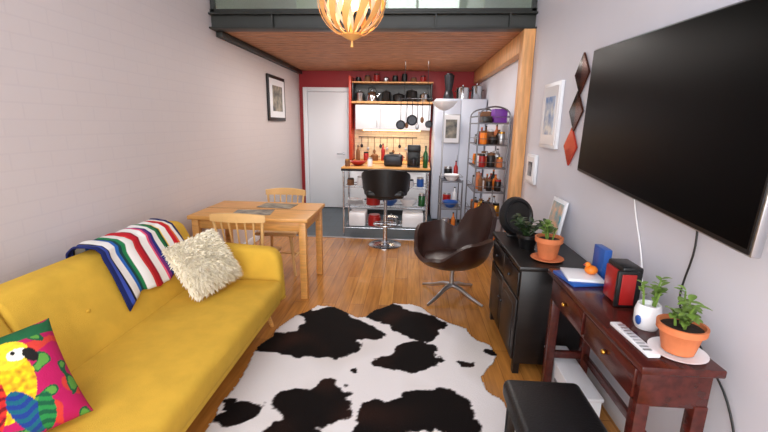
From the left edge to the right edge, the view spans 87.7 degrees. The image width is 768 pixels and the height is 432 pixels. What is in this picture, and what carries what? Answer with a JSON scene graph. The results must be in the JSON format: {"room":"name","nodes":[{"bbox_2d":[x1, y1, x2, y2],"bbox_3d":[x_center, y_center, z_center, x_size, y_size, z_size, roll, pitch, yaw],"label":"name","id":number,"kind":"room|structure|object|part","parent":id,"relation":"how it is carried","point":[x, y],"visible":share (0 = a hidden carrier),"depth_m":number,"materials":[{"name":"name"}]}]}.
{"room":"living room","nodes":[
{"label":"living room","id":0,"kind":"room"},
{"bbox_2d":[0,0,301,283],"bbox_3d":[-1.885,-1.397,2.846,0.120,4.700,8.900,2,13,4],"label":"wall","id":1,"kind":"structure","parent":0,"point":[116,115],"depth_m":2.84,"materials":[{"name":"paint"}]},
{"bbox_2d":[243,235,259,244],"bbox_3d":[-1.850,0.755,3.333,0.014,0.090,8.900,2,13,4],"label":"baseboard","id":2,"kind":"structure","parent":1,"relation":"attached to","point":[250,241],"depth_m":5.21,"materials":[{"name":"white paint"}]},
{"bbox_2d":[216,32,301,73],"bbox_3d":[-1.590,-2.214,5.615,0.068,0.059,3.090,2,13,4],"label":"trim","id":3,"kind":"structure","parent":1,"relation":"attached to","point":[224,36],"depth_m":4.98,"materials":[{"name":"paint"}]},
{"bbox_2d":[266,73,285,120],"bbox_3d":[-1.598,-1.745,5.959,0.035,0.640,0.750,2,13,4],"label":"framed photograph","id":4,"kind":"object","parent":1,"relation":"attached to","point":[275,87],"visible":1,"depth_m":5.86,"materials":[{"name":"black plastic"}]},
{"bbox_2d":[225,32,520,71],"bbox_3d":[-0.033,-2.224,5.520,3.190,0.044,3.080,2,13,4],"label":"ceiling","id":5,"kind":"structure","parent":0,"point":[305,51],"depth_m":4.99,"materials":[{"name":"brown wood"}]},
{"bbox_2d":[396,60,432,129],"bbox_3d":[0.458,-1.780,5.922,0.545,0.986,0.043,2,13,4],"label":"utensil rail","id":6,"kind":"object","parent":5,"relation":"hanging from","point":[412,119],"visible":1,"depth_m":6.00,"materials":[{"name":"grey metal"}]},
{"bbox_2d":[296,0,484,209],"bbox_3d":[0.072,-2.346,7.130,3.430,4.700,0.120,2,13,4],"label":"wall","id":7,"kind":"structure","parent":0,"point":[307,78],"depth_m":7.03,"materials":[{"name":"red paint"}]},
{"bbox_2d":[307,92,347,207],"bbox_3d":[-1.026,-1.186,7.346,0.720,2.090,0.098,2,13,4],"label":"door","id":8,"kind":"structure","parent":7,"relation":"in","point":[327,111],"depth_m":7.33,"materials":[{"name":"white paint"}]},
{"bbox_2d":[303,87,351,207],"bbox_3d":[-1.028,-1.226,7.363,0.870,2.180,0.069,2,13,4],"label":"trim","id":9,"kind":"structure","parent":7,"relation":"attached to","point":[305,89],"depth_m":7.24,"materials":[{"name":"white paint"}]},
{"bbox_2d":[351,81,432,104],"bbox_3d":[0.148,-2.124,6.921,1.380,0.362,0.367,2,13,4],"label":"shelf","id":10,"kind":"object","parent":7,"relation":"attached to","point":[393,87],"depth_m":7.04,"materials":[{"name":"beige wood"}]},
{"bbox_2d":[367,86,380,100],"bbox_3d":[-0.196,-2.105,6.887,0.214,0.258,0.190,12,17,40],"label":"kettle","id":11,"kind":"object","parent":10,"relation":"on","point":[372,96],"visible":0.91,"depth_m":6.84,"materials":[{"name":"silver metal"}]},
{"bbox_2d":[356,73,425,81],"bbox_3d":[0.114,-2.379,6.903,1.220,0.140,0.100,2,13,4],"label":"jars","id":12,"kind":"object","parent":10,"relation":"on","point":[376,75],"visible":0.75,"depth_m":6.87,"materials":[{"name":"black glass"}]},
{"bbox_2d":[355,130,429,159],"bbox_3d":[0.140,-1.295,7.293,1.355,0.530,0.013,2,13,4],"label":"backsplash","id":13,"kind":"structure","parent":7,"relation":"attached to","point":[422,139],"depth_m":7.27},
{"bbox_2d":[359,136,416,152],"bbox_3d":[0.069,-1.283,7.255,1.050,0.301,0.019,2,13,4],"label":"hooks","id":14,"kind":"object","parent":13,"relation":"attached to","point":[361,145],"visible":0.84,"depth_m":7.25,"materials":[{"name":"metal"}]},
{"bbox_2d":[355,104,430,130],"bbox_3d":[0.157,-1.717,7.018,1.290,0.435,0.345,2,13,4],"label":"upper cabinet","id":15,"kind":"object","parent":7,"relation":"attached to","point":[367,117],"depth_m":6.87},
{"bbox_2d":[186,207,619,431],"bbox_3d":[-0.267,0.894,3.254,3.190,0.100,8.900,2,13,4],"label":"floor","id":16,"kind":"structure","parent":0,"point":[358,279],"depth_m":3.86,"materials":[{"name":"brown wood"}]},
{"bbox_2d":[0,221,285,431],"bbox_3d":[-1.285,0.675,2.078,0.965,0.829,2.070,2,13,4],"label":"sofa","id":17,"kind":"object","parent":16,"relation":"on","point":[153,366],"visible":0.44,"depth_m":1.97,"materials":[{"name":"yellow fabric"}]},
{"bbox_2d":[0,318,92,431],"bbox_3d":[-1.333,0.617,1.395,0.285,0.325,0.415,9,15,31],"label":"cushion","id":18,"kind":"object","parent":17,"relation":"on","point":[39,392],"visible":1,"depth_m":1.43,"materials":[{"name":"fabric"}]},
{"bbox_2d":[66,218,183,310],"bbox_3d":[-1.578,0.270,2.545,0.400,0.364,0.735,2,13,4],"label":"striped blanket","id":19,"kind":"object","parent":17,"relation":"on","point":[132,255],"visible":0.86,"depth_m":2.40,"materials":[{"name":"multicoloured fabric"}]},
{"bbox_2d":[162,228,241,301],"bbox_3d":[-1.181,0.315,2.649,0.306,0.396,0.457,7,14,24],"label":"fluffy cushion","id":20,"kind":"object","parent":17,"relation":"on","point":[203,261],"visible":1,"depth_m":2.58,"materials":[{"name":"beige fur"}]},
{"bbox_2d":[209,213,280,250],"bbox_3d":[-1.157,0.349,3.442,0.450,0.858,0.455,2,13,4],"label":"dining chair","id":21,"kind":"object","parent":16,"relation":"on","point":[229,218],"visible":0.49,"depth_m":3.15,"materials":[{"name":"brown wood"}]},
{"bbox_2d":[187,201,324,298],"bbox_3d":[-1.172,0.298,3.891,1.070,0.751,0.720,2,13,4],"label":"dining table","id":22,"kind":"object","parent":16,"relation":"on","point":[299,218],"visible":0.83,"depth_m":3.59,"materials":[{"name":"brown wood"}]},
{"bbox_2d":[234,203,297,214],"bbox_3d":[-1.123,-0.067,3.802,0.484,0.004,0.580,2,13,4],"label":"mats","id":23,"kind":"object","parent":22,"relation":"on","point":[266,205],"visible":0.89,"depth_m":3.84,"materials":[{"name":"grey fabric"}]},
{"bbox_2d":[255,188,305,275],"bbox_3d":[-1.097,0.155,4.293,0.450,0.858,0.455,2,13,4],"label":"dining chair","id":24,"kind":"object","parent":16,"relation":"on","point":[273,191],"visible":0.51,"depth_m":4.35,"materials":[{"name":"brown wood"}]},
{"bbox_2d":[296,235,413,239],"bbox_3d":[-0.103,0.311,5.577,3.190,0.006,0.040,2,13,4],"label":"trim","id":25,"kind":"structure","parent":16,"relation":"on","point":[296,235],"depth_m":5.59,"materials":[{"name":"silver metal"}]},
{"bbox_2d":[205,303,505,431],"bbox_3d":[-0.081,1.026,2.429,1.674,0.009,2.295,2,13,4],"label":"cowhide rug","id":26,"kind":"object","parent":16,"relation":"on","point":[396,367],"visible":0.99,"depth_m":2.48,"materials":[{"name":"white fur"}]},
{"bbox_2d":[361,169,410,249],"bbox_3d":[0.018,-0.113,5.156,0.627,1.024,0.476,2,13,4],"label":"bar stool","id":27,"kind":"object","parent":16,"relation":"on","point":[380,184],"visible":1,"depth_m":4.93,"materials":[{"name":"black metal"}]},
{"bbox_2d":[341,164,430,235],"bbox_3d":[0.031,-0.232,5.789,1.220,0.975,0.530,2,13,4],"label":"kitchen island","id":28,"kind":"object","parent":16,"relation":"on","point":[364,167],"depth_m":5.65,"materials":[{"name":"silver metal"}]},
{"bbox_2d":[345,158,371,166],"label":"dishes","id":29,"kind":"object","parent":28,"relation":"on","point":[369,162],"depth_m":5.59,"materials":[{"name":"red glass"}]},
{"bbox_3d":[0.033,-0.234,5.747,1.112,0.740,0.310,2,13,4],"label":"crockery on the island","id":30,"kind":"part","parent":28,"relation":"part of","materials":[{"name":"white ceramic"}]},
{"bbox_2d":[383,154,402,165],"bbox_3d":[0.125,-0.794,5.670,0.270,0.165,0.160,2,13,4],"label":"toaster","id":31,"kind":"object","parent":28,"relation":"on","point":[389,159],"visible":1,"depth_m":5.59,"materials":[{"name":"grey metal"}]},
{"bbox_2d":[407,145,420,167],"bbox_3d":[0.417,-0.837,5.583,0.180,0.304,0.190,2,13,4],"label":"coffee machine","id":32,"kind":"object","parent":28,"relation":"on","point":[413,155],"visible":1,"depth_m":5.53,"materials":[{"name":"black plastic"}]},
{"bbox_2d":[423,146,427,167],"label":"bottle","id":33,"kind":"object","parent":28,"relation":"on","point":[425,156],"depth_m":5.46,"materials":[{"name":"green glass"}]},
{"bbox_2d":[350,159,429,215],"bbox_3d":[0.106,-0.516,7.160,1.360,0.920,0.616,2,13,4],"label":"kitchen base cabinets","id":34,"kind":"object","parent":16,"relation":"on","point":[355,192],"visible":0.3,"depth_m":6.92,"materials":[{"name":"white"}]},
{"bbox_2d":[349,76,353,159],"bbox_3d":[-0.571,-1.704,7.040,0.035,1.410,0.415,2,13,4],"label":"panel","id":35,"kind":"object","parent":34,"relation":"attached to","point":[351,105],"visible":0.89,"depth_m":6.93,"materials":[{"name":"red paint"}]},
{"bbox_2d":[354,89,429,101],"bbox_3d":[0.142,-2.087,6.916,1.328,0.220,0.206,2,13,4],"label":"pots","id":36,"kind":"object","parent":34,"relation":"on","point":[386,95],"visible":0.88,"depth_m":6.85,"materials":[{"name":"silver metal"}]},
{"bbox_2d":[432,101,456,219],"bbox_3d":[0.822,-0.667,5.732,0.350,1.870,0.350,2,13,4],"label":"floor lamp","id":37,"kind":"object","parent":16,"relation":"on","point":[442,105],"visible":0.73,"depth_m":5.50,"materials":[{"name":"silver metal"}]},
{"bbox_2d":[437,173,462,225],"bbox_3d":[0.872,-0.095,5.355,0.277,0.924,0.438,2,13,4],"label":"trolley","id":38,"kind":"object","parent":16,"relation":"on","point":[441,179],"visible":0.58,"depth_m":5.19,"materials":[{"name":"silver metal"}]},
{"bbox_2d":[414,203,496,306],"bbox_3d":[0.634,0.329,3.637,0.724,0.855,0.842,2,13,4],"label":"armchair","id":39,"kind":"object","parent":16,"relation":"on","point":[439,244],"visible":1,"depth_m":3.72,"materials":[{"name":"brown leather"}]},
{"bbox_2d":[429,99,486,222],"bbox_3d":[1.202,-0.941,6.776,0.770,1.950,1.006,2,13,4],"label":"tall cabinet","id":40,"kind":"object","parent":16,"relation":"on","point":[452,152],"visible":0.7,"depth_m":6.29,"materials":[{"name":"white painted wood"},{"name":"brushed aluminium"}]},
{"bbox_2d":[443,73,454,98],"bbox_3d":[1.015,-2.023,6.253,0.170,0.385,0.170,2,13,4],"label":"jug","id":41,"kind":"object","parent":40,"relation":"on","point":[449,77],"visible":0.91,"depth_m":6.21,"materials":[{"name":"grey metal"}]},
{"bbox_2d":[442,114,460,143],"bbox_3d":[1.035,-1.341,6.163,0.270,0.440,0.030,2,13,4],"label":"framed picture","id":42,"kind":"object","parent":40,"relation":"attached to","point":[451,121],"visible":0.8,"depth_m":6.15,"materials":[{"name":"white paper"}]},
{"bbox_2d":[454,83,483,98],"bbox_3d":[1.338,-1.953,6.275,0.463,0.250,0.220,2,13,4],"label":"pots","id":43,"kind":"object","parent":40,"relation":"on","point":[476,90],"visible":0.87,"depth_m":6.22,"materials":[{"name":"silver metal"}]},
{"bbox_2d":[464,106,510,237],"bbox_3d":[1.234,-0.420,4.907,0.357,1.769,0.678,2,13,4],"label":"metal shelving unit","id":44,"kind":"object","parent":16,"relation":"on","point":[477,144],"visible":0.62,"depth_m":4.58,"materials":[{"name":"silver metal"}]},
{"bbox_2d":[478,109,507,122],"bbox_3d":[1.265,-1.177,4.722,0.260,0.151,0.520,2,13,4],"label":"storage boxes","id":45,"kind":"object","parent":44,"relation":"on","point":[496,115],"visible":0.85,"depth_m":4.48,"materials":[{"name":"purple plastic"}]},
{"bbox_2d":[504,29,535,231],"bbox_3d":[1.370,-0.589,4.114,0.111,2.455,0.130,2,13,4],"label":"timber post","id":46,"kind":"object","parent":16,"relation":"on","point":[527,40],"visible":0.56,"depth_m":3.96,"materials":[{"name":"brown wood"}]},
{"bbox_2d":[208,11,537,31],"bbox_3d":[-0.143,-1.904,3.925,3.190,0.150,0.140,2,13,4],"label":"steel beam","id":47,"kind":"structure","parent":46,"relation":"on","point":[448,21],"depth_m":3.90,"materials":[{"name":"black metal"}]},
{"bbox_2d":[209,0,537,11],"bbox_3d":[-0.135,-2.460,3.788,3.190,0.995,0.060,2,13,4],"label":"glass balustrade","id":48,"kind":"object","parent":47,"relation":"on","point":[212,2],"visible":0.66,"depth_m":3.85,"materials":[{"name":"glass"}]},
{"bbox_2d":[489,231,586,373],"bbox_3d":[1.060,0.576,2.868,0.472,0.730,0.830,2,13,4],"label":"sideboard","id":49,"kind":"object","parent":16,"relation":"on","point":[521,284],"visible":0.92,"depth_m":2.52,"materials":[{"name":"black wood"}]},
{"bbox_2d":[499,197,532,236],"bbox_3d":[1.005,0.006,3.043,0.300,0.301,0.122,-3,14,-18],"label":"round speaker","id":50,"kind":"object","parent":49,"relation":"on","point":[511,206],"visible":0.63,"depth_m":3.00},
{"bbox_2d":[510,213,545,249],"bbox_3d":[0.982,0.109,2.752,0.260,0.228,0.272,-5,14,-24],"label":"potted plant","id":51,"kind":"object","parent":49,"relation":"on","point":[526,238],"visible":0.94,"depth_m":2.72,"materials":[{"name":"green plant"}]},
{"bbox_2d":[530,219,563,262],"bbox_3d":[1.036,0.155,2.512,0.200,0.247,0.200,2,13,4],"label":"potted succulent","id":52,"kind":"object","parent":49,"relation":"on","point":[548,245],"depth_m":2.48,"materials":[{"name":"orange ceramic"}]},
{"bbox_2d":[548,196,568,235],"bbox_3d":[1.280,0.021,2.979,0.064,0.298,0.260,2,13,4],"label":"picture frame","id":53,"kind":"object","parent":49,"relation":"on","point":[559,207],"visible":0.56,"depth_m":2.92,"materials":[{"name":"white paint"}]},
{"bbox_2d":[503,380,607,431],"bbox_3d":[0.672,1.001,1.579,0.330,0.465,0.500,2,13,4],"label":"stool","id":54,"kind":"object","parent":16,"relation":"on","point":[532,406],"visible":1,"depth_m":1.59,"materials":[{"name":"black leather"}]},
{"bbox_2d":[544,346,603,416],"bbox_3d":[1.038,0.969,2.250,0.135,0.240,0.500,2,13,4],"label":"storage box","id":55,"kind":"object","parent":16,"relation":"on","point":[565,370],"visible":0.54,"depth_m":2.17,"materials":[{"name":"white paint"}]},
{"bbox_2d":[541,268,726,431],"bbox_3d":[1.012,0.780,1.862,0.279,0.780,0.945,2,13,4],"label":"console table","id":56,"kind":"object","parent":16,"relation":"on","point":[662,381],"visible":0.82,"depth_m":1.50,"materials":[{"name":"brown wood"}]},
{"bbox_2d":[553,267,604,286],"bbox_3d":[1.024,0.314,2.076,0.206,0.030,0.206,0,13,-4],"label":"stacked books","id":57,"kind":"object","parent":56,"relation":"on","point":[576,277],"visible":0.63,"depth_m":2.02,"materials":[{"name":"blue paper"}]},
{"bbox_2d":[583,262,597,274],"bbox_3d":[1.069,0.269,2.063,0.063,0.066,0.063,-10,17,-40],"label":"rubber duck","id":58,"kind":"object","parent":57,"relation":"on","point":[590,269],"visible":1,"depth_m":2.05},
{"bbox_2d":[592,244,612,278],"bbox_3d":[1.154,0.240,2.123,0.040,0.158,0.120,2,13,4],"label":"box","id":59,"kind":"object","parent":56,"relation":"on","point":[602,254],"visible":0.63,"depth_m":2.08,"materials":[{"name":"blue cardboard"}]},
{"bbox_2d":[603,258,643,307],"bbox_3d":[1.075,0.300,1.811,0.115,0.178,0.164,2,13,4],"label":"radio","id":60,"kind":"object","parent":56,"relation":"on","point":[621,284],"visible":0.94,"depth_m":1.75,"materials":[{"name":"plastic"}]},
{"bbox_2d":[610,322,659,357],"bbox_3d":[0.927,0.454,1.488,0.045,0.016,0.240,1,13,0],"label":"remote control","id":61,"kind":"object","parent":56,"relation":"on","point":[648,351],"visible":1,"depth_m":1.46,"materials":[{"name":"white plastic"}]},
{"bbox_2d":[633,276,671,331],"bbox_3d":[1.052,0.339,1.566,0.135,0.210,0.096,2,13,4],"label":"ceramic planter","id":62,"kind":"object","parent":56,"relation":"on","point":[645,313],"visible":0.97,"depth_m":1.55,"materials":[{"name":"white ceramic"}]},
{"bbox_2d":[647,285,712,364],"bbox_3d":[1.034,0.374,1.382,0.180,0.224,0.185,2,13,4],"label":"jade plant","id":63,"kind":"object","parent":56,"relation":"on","point":[682,332],"visible":1,"depth_m":1.36,"materials":[{"name":"ceramic"}]},
{"bbox_2d":[479,0,767,431],"bbox_3d":[1.417,-1.300,2.638,0.120,4.700,8.900,2,13,4],"label":"wall","id":64,"kind":"structure","parent":0,"point":[734,285],"depth_m":2.04,"materials":[{"name":"paint"}]},
{"bbox_2d":[474,33,520,83],"bbox_3d":[1.505,-2.059,5.440,0.098,0.194,3.080,2,13,4],"label":"trim","id":65,"kind":"structure","parent":64,"relation":"attached to","point":[509,53],"depth_m":4.93,"materials":[{"name":"brown wood"}]},
{"bbox_2d":[525,153,538,184],"bbox_3d":[1.384,-0.444,3.760,0.033,0.270,0.260,2,13,4],"label":"framed print","id":66,"kind":"object","parent":64,"relation":"attached to","point":[532,159],"visible":1,"depth_m":3.70,"materials":[{"name":"white paint"}]},
{"bbox_2d":[539,80,564,148],"bbox_3d":[1.365,-0.820,3.275,0.033,0.520,0.400,2,13,4],"label":"framed print","id":67,"kind":"object","parent":64,"relation":"attached to","point":[554,92],"visible":1,"depth_m":3.20,"materials":[{"name":"white painted frame"},{"name":"paper print"},{"name":"glass"}]},
{"bbox_2d":[564,52,590,165],"bbox_3d":[1.337,-0.729,2.784,0.012,0.760,0.290,2,13,4],"label":"mirrors","id":68,"kind":"object","parent":64,"relation":"attached to","point":[583,71],"visible":1,"depth_m":2.76,"materials":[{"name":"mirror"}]},
{"bbox_2d":[587,368,625,431],"bbox_3d":[1.208,1.202,1.551,0.014,0.100,5.650,2,13,4],"label":"baseboard","id":69,"kind":"structure","parent":64,"relation":"attached to","point":[609,405],"depth_m":2.21,"materials":[{"name":"white paint"}]},
{"bbox_2d":[633,199,642,294],"bbox_3d":[1.248,0.367,1.998,0.028,1.131,0.312,2,13,4],"label":"cable","id":70,"kind":"object","parent":64,"relation":"attached to","point":[633,199],"visible":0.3,"depth_m":1.98,"materials":[{"name":"white plastic"}]},
{"bbox_2d":[577,0,767,257],"bbox_3d":[1.217,-0.435,1.770,0.128,0.818,1.564,3,13,7],"label":"wall-mounted television","id":71,"kind":"object","parent":64,"relation":"attached to","point":[676,118],"visible":1,"depth_m":1.43,"materials":[{"name":"black plastic"}]},
{"bbox_2d":[678,231,734,431],"bbox_3d":[1.211,0.518,1.496,0.026,1.221,0.416,2,13,3],"label":"cable","id":72,"kind":"object","parent":64,"relation":"attached to","point":[696,236],"visible":0.44,"depth_m":1.52,"materials":[{"name":"black plastic"}]},
{"bbox_3d":[-0.198,-3.688,2.207,3.430,0.100,9.140,2,13,4],"label":"ceiling","id":73,"kind":"structure","parent":0,"visible":0},
{"bbox_2d":[317,0,385,47],"bbox_3d":[-0.176,-2.295,2.163,0.408,2.595,0.410,2,13,4],"label":"pendant lamp","id":74,"kind":"object","parent":73,"relation":"hanging from","point":[348,7],"visible":1,"depth_m":2.34,"materials":[{"name":"brown wood"}]}
]}

